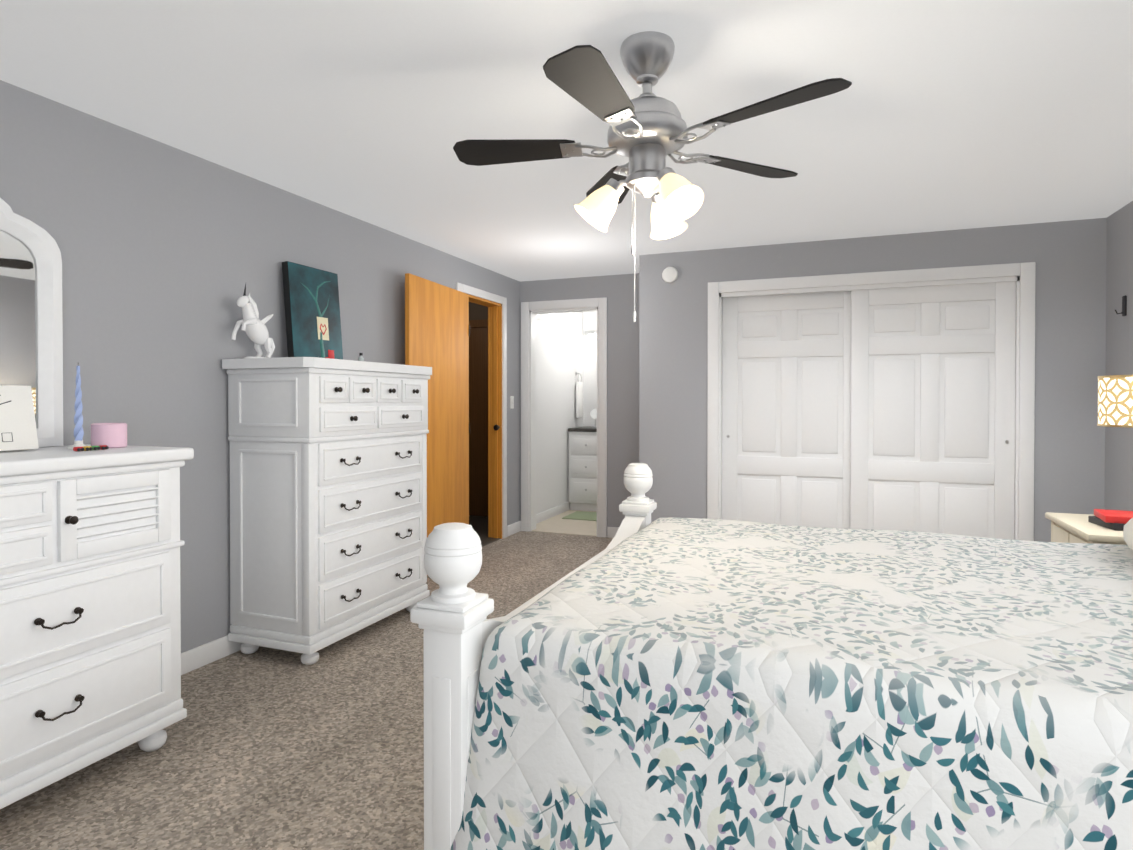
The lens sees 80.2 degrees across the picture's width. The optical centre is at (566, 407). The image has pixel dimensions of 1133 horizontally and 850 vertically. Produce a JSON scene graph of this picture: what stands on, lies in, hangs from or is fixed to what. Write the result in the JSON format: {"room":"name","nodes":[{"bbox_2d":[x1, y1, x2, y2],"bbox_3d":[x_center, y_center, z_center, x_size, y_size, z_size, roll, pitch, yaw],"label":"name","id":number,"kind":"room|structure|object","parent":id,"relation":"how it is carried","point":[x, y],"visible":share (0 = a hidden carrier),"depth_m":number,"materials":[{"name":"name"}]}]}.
{"room":"bedroom","nodes":[
{"label":"bedroom","id":0,"kind":"room"},
{"bbox_2d":[0,80,582,652],"bbox_3d":[-1.429,0.014,4.240,0.120,2.440,8.990,0,1,21],"label":"wall","id":1,"kind":"structure","parent":0,"point":[170,254],"depth_m":3.20,"materials":[{"name":"grey paint"}]},
{"bbox_2d":[181,635,242,674],"bbox_3d":[-1.915,1.198,2.803,0.020,0.100,5.695,0,1,21],"label":"baseboard","id":2,"kind":"structure","parent":1,"relation":"attached to","point":[205,654],"depth_m":3.25,"materials":[{"name":"white wood"}]},
{"bbox_2d":[405,273,469,575],"bbox_3d":[-0.953,0.146,5.071,0.185,2.135,0.961,0,1,17],"label":"oak door","id":3,"kind":"structure","parent":1,"relation":"in","point":[437,330],"depth_m":5.09,"materials":[{"name":"brown wood"}]},
{"bbox_2d":[456,282,506,538],"bbox_3d":[-0.787,0.101,5.887,0.150,2.233,0.893,0,1,21],"label":"door frame","id":4,"kind":"structure","parent":1,"relation":"attached to","point":[494,419],"depth_m":6.21,"materials":[{"name":"brown wood"}]},
{"bbox_2d":[510,396,513,408],"bbox_3d":[-0.517,-0.047,6.412,0.012,0.120,0.070,0,1,21],"label":"light switch","id":5,"kind":"object","parent":1,"relation":"attached to","point":[511,402],"visible":1,"depth_m":6.40,"materials":[{"name":"white plastic"}]},
{"bbox_2d":[507,521,520,536],"bbox_3d":[-0.504,1.162,6.454,0.016,0.100,0.315,0,1,21],"label":"baseboard","id":6,"kind":"structure","parent":1,"relation":"attached to","point":[513,528],"depth_m":6.44,"materials":[{"name":"white wood"}]},
{"bbox_2d":[536,314,545,320],"bbox_3d":[-0.275,-0.988,7.028,0.012,0.150,0.300,0,1,21],"label":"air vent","id":7,"kind":"object","parent":1,"relation":"in","point":[542,317],"visible":0.29,"depth_m":7.05,"materials":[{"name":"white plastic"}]},
{"bbox_2d":[536,502,569,523],"bbox_3d":[-0.093,1.152,7.509,0.020,0.100,1.710,0,1,21],"label":"baseboard","id":8,"kind":"structure","parent":1,"relation":"attached to","point":[557,510],"depth_m":7.34,"materials":[{"name":"white wood"}]},
{"bbox_2d":[576,372,582,417],"bbox_3d":[0.148,-0.149,8.052,0.067,0.552,0.170,0,1,21],"label":"towel","id":9,"kind":"object","parent":1,"relation":"attached to","point":[579,399],"visible":1,"depth_m":7.98,"materials":[{"name":"white fabric"}]},
{"bbox_2d":[0,515,612,849],"bbox_3d":[0.110,1.277,3.657,5.980,0.085,8.990,0,1,21],"label":"floor","id":10,"kind":"structure","parent":0,"point":[264,748],"depth_m":2.40,"materials":[{"name":"beige carpet"}]},
{"bbox_2d":[0,444,193,808],"bbox_3d":[-1.900,0.706,1.990,0.591,1.100,1.370,0,1,21],"label":"dresser","id":11,"kind":"object","parent":10,"relation":"on","point":[91,542],"visible":1,"depth_m":2.18,"materials":[{"name":"white wood"}]},
{"bbox_2d":[0,385,38,451],"bbox_3d":[-1.983,0.040,2.123,0.072,0.227,0.540,0,1,21],"label":"card","id":12,"kind":"object","parent":11,"relation":"on","point":[18,430],"visible":1,"depth_m":2.31,"materials":[{"name":"white paper"}]},
{"bbox_2d":[0,198,62,446],"bbox_3d":[-2.151,-0.341,2.077,0.069,0.988,1.100,0,1,21],"label":"dresser mirror","id":13,"kind":"object","parent":11,"relation":"on","point":[31,336],"visible":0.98,"depth_m":2.50,"materials":[{"name":"white glass"}]},
{"bbox_2d":[68,366,85,449],"bbox_3d":[-1.750,-0.005,2.413,0.064,0.312,0.064,0,1,21],"label":"taper candle","id":14,"kind":"object","parent":11,"relation":"on","point":[78,428],"visible":0.9,"depth_m":2.41,"materials":[{"name":"blue wax"}]},
{"bbox_2d":[73,445,108,450],"bbox_3d":[-1.672,0.144,2.367,0.031,0.015,0.108,0,1,21],"label":"cars","id":15,"kind":"object","parent":11,"relation":"on","point":[88,448],"visible":1,"depth_m":2.35,"materials":[{"name":"multicoloured plastic"}]},
{"bbox_2d":[91,423,126,447],"bbox_3d":[-1.711,0.105,2.517,0.114,0.090,0.114,0,1,21],"label":"candle jar","id":16,"kind":"object","parent":11,"relation":"on","point":[111,435],"visible":0.85,"depth_m":2.47,"materials":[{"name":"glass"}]},
{"bbox_2d":[222,357,431,664],"bbox_3d":[-1.243,0.499,3.728,0.561,1.480,1.080,0,1,21],"label":"chest","id":17,"kind":"object","parent":10,"relation":"on","point":[328,497],"visible":1,"depth_m":3.33,"materials":[{"name":"white wood"}]},
{"bbox_2d":[231,284,274,358],"bbox_3d":[-1.561,-0.430,3.383,0.117,0.383,0.240,0,1,21],"label":"unicorn","id":18,"kind":"object","parent":17,"relation":"on","point":[254,328],"visible":0.96,"depth_m":3.34,"materials":[{"name":"ceramic"}]},
{"bbox_2d":[282,261,342,358],"bbox_3d":[-1.437,-0.520,3.836,0.047,0.550,0.400,-5,-1,21],"label":"canvas art","id":19,"kind":"object","parent":17,"relation":"on","point":[312,312],"visible":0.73,"depth_m":3.79},
{"bbox_2d":[358,353,363,360],"bbox_3d":[-1.174,-0.277,3.844,0.034,0.068,0.034,0,1,21],"label":"bottle","id":20,"kind":"object","parent":17,"relation":"on","point":[360,358],"visible":0.65,"depth_m":3.83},
{"bbox_2d":[410,463,1132,849],"bbox_3d":[1.125,0.523,1.777,2.481,1.470,1.768,0,1,21],"label":"bed","id":21,"kind":"object","parent":10,"relation":"on","point":[642,681],"visible":1,"depth_m":1.34,"materials":[{"name":"white fabric"}]},
{"bbox_2d":[1045,512,1126,544],"bbox_3d":[2.631,0.895,3.088,0.589,0.700,0.625,0,1,21],"label":"nightstand","id":22,"kind":"object","parent":10,"relation":"on","point":[1071,528],"visible":0.27,"depth_m":3.12,"materials":[{"name":"beige wood"}]},
{"bbox_2d":[1088,509,1132,530],"bbox_3d":[2.522,0.514,3.064,0.181,0.061,0.238,0,1,21],"label":"books","id":23,"kind":"object","parent":22,"relation":"on","point":[1116,520],"visible":0.98,"depth_m":3.04,"materials":[{"name":"red paper"}]},
{"bbox_2d":[1097,375,1132,427],"bbox_3d":[2.766,0.196,3.181,0.404,0.694,0.404,0,1,21],"label":"table lamp","id":24,"kind":"object","parent":22,"relation":"on","point":[1115,400],"visible":0.94,"depth_m":3.15,"materials":[{"name":"white fabric"}]},
{"bbox_2d":[469,302,487,319],"bbox_3d":[-0.889,-0.017,7.436,1.180,2.440,0.100,0,1,21],"label":"wall","id":25,"kind":"structure","parent":0,"point":[478,312],"depth_m":7.41,"materials":[{"name":"paint"}]},
{"bbox_2d":[469,319,487,515],"bbox_3d":[-0.952,0.123,7.385,0.940,2.160,0.038,0,1,21],"label":"hall door","id":26,"kind":"structure","parent":25,"relation":"in","point":[478,421],"depth_m":7.38,"materials":[{"name":"brown wood"}]},
{"bbox_2d":[531,510,596,536],"bbox_3d":[0.529,1.202,7.205,1.400,0.006,1.830,0,1,21],"label":"floor","id":27,"kind":"structure","parent":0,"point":[557,524],"depth_m":6.79,"materials":[{"name":"beige tile"}]},
{"bbox_2d":[562,511,596,520],"bbox_3d":[0.360,1.192,7.323,0.700,0.012,0.470,0,1,21],"label":"bath rug","id":28,"kind":"object","parent":27,"relation":"on","point":[582,515],"visible":0.56,"depth_m":7.31,"materials":[{"name":"green fabric"}]},
{"bbox_2d":[568,409,596,510],"bbox_3d":[0.556,0.609,7.837,0.950,1.180,0.580,0,1,21],"label":"bathroom vanity","id":29,"kind":"object","parent":27,"relation":"on","point":[583,468],"visible":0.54,"depth_m":7.70,"materials":[{"name":"white wood"}]},
{"bbox_2d":[0,0,1132,281],"bbox_3d":[0.110,-1.250,3.632,5.980,0.100,8.990,0,1,21],"label":"ceiling","id":30,"kind":"structure","parent":0,"point":[950,114],"depth_m":2.65,"materials":[{"name":"white paint"}]},
{"bbox_2d":[453,31,851,321],"bbox_3d":[0.240,-0.731,2.177,1.247,0.910,1.213,0,1,21],"label":"ceiling fan","id":31,"kind":"object","parent":30,"relation":"hanging from","point":[648,131],"visible":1,"depth_m":2.14,"materials":[{"name":"silver metal"}]},
{"bbox_2d":[520,273,638,527],"bbox_3d":[0.220,-0.007,6.395,1.400,2.440,0.120,0,1,21],"label":"wall","id":32,"kind":"structure","parent":0,"point":[617,291],"depth_m":6.24,"materials":[{"name":"grey paint"}]},
{"bbox_2d":[521,297,606,537],"bbox_3d":[-0.011,0.095,6.477,0.880,2.235,0.144,0,1,21],"label":"door frame","id":33,"kind":"structure","parent":32,"relation":"attached to","point":[528,416],"depth_m":6.53,"materials":[{"name":"white wood"}]},
{"bbox_2d":[607,527,618,537],"bbox_3d":[0.605,1.165,6.183,0.480,0.100,0.020,0,1,21],"label":"baseboard","id":34,"kind":"structure","parent":32,"relation":"attached to","point":[611,531],"depth_m":6.25,"materials":[{"name":"white wood"}]},
{"bbox_2d":[583,311,596,426],"bbox_3d":[0.936,-0.024,8.080,1.520,2.440,0.120,0,1,21],"label":"wall","id":35,"kind":"structure","parent":0,"point":[589,370],"depth_m":8.26,"materials":[{"name":"white paint"}]},
{"bbox_2d":[585,330,596,341],"bbox_3d":[0.476,-0.864,8.101,0.560,0.140,0.156,0,1,21],"label":"sconce","id":36,"kind":"object","parent":35,"relation":"attached to","point":[591,335],"visible":0.35,"depth_m":8.16,"materials":[{"name":"silver metal"}]},
{"bbox_2d":[639,218,1106,541],"bbox_3d":[2.088,0.008,4.879,3.180,2.440,0.120,0,1,21],"label":"wall","id":37,"kind":"structure","parent":0,"point":[1068,258],"depth_m":4.65,"materials":[{"name":"grey paint"}]},
{"bbox_2d":[662,267,677,282],"bbox_3d":[0.811,-1.041,5.280,0.128,0.128,0.034,0,1,21],"label":"smoke detector","id":38,"kind":"object","parent":37,"relation":"attached to","point":[669,274],"visible":1,"depth_m":5.27,"materials":[{"name":"white plastic"}]},
{"bbox_2d":[722,291,850,528],"bbox_3d":[1.671,0.180,5.055,0.984,2.068,0.049,0,1,21],"label":"closet door","id":39,"kind":"structure","parent":37,"relation":"in","point":[786,409],"depth_m":5.05,"materials":[{"name":"white wood"}]},
{"bbox_2d":[707,262,1035,540],"bbox_3d":[2.103,0.135,4.863,2.130,2.185,0.140,0,1,21],"label":"trim","id":40,"kind":"structure","parent":37,"relation":"attached to","point":[1022,275],"depth_m":4.63,"materials":[{"name":"white wood"}]},
{"bbox_2d":[850,281,1015,539],"bbox_3d":[2.525,0.184,4.680,1.009,2.068,0.049,0,1,21],"label":"closet door","id":41,"kind":"structure","parent":37,"relation":"in","point":[932,409],"depth_m":4.66,"materials":[{"name":"white wood"}]},
{"bbox_2d":[1105,201,1132,510],"bbox_3d":[2.357,0.042,1.333,0.120,2.440,6.300,0,1,21],"label":"wall","id":42,"kind":"structure","parent":0,"point":[1119,440],"depth_m":4.09,"materials":[{"name":"grey paint"}]},
{"bbox_2d":[1115,295,1126,315],"bbox_3d":[3.304,-0.604,4.016,0.053,0.120,0.040,0,1,21],"label":"wall hook","id":43,"kind":"object","parent":42,"relation":"attached to","point":[1124,306],"visible":1,"depth_m":3.99,"materials":[{"name":"black metal"}]}
]}

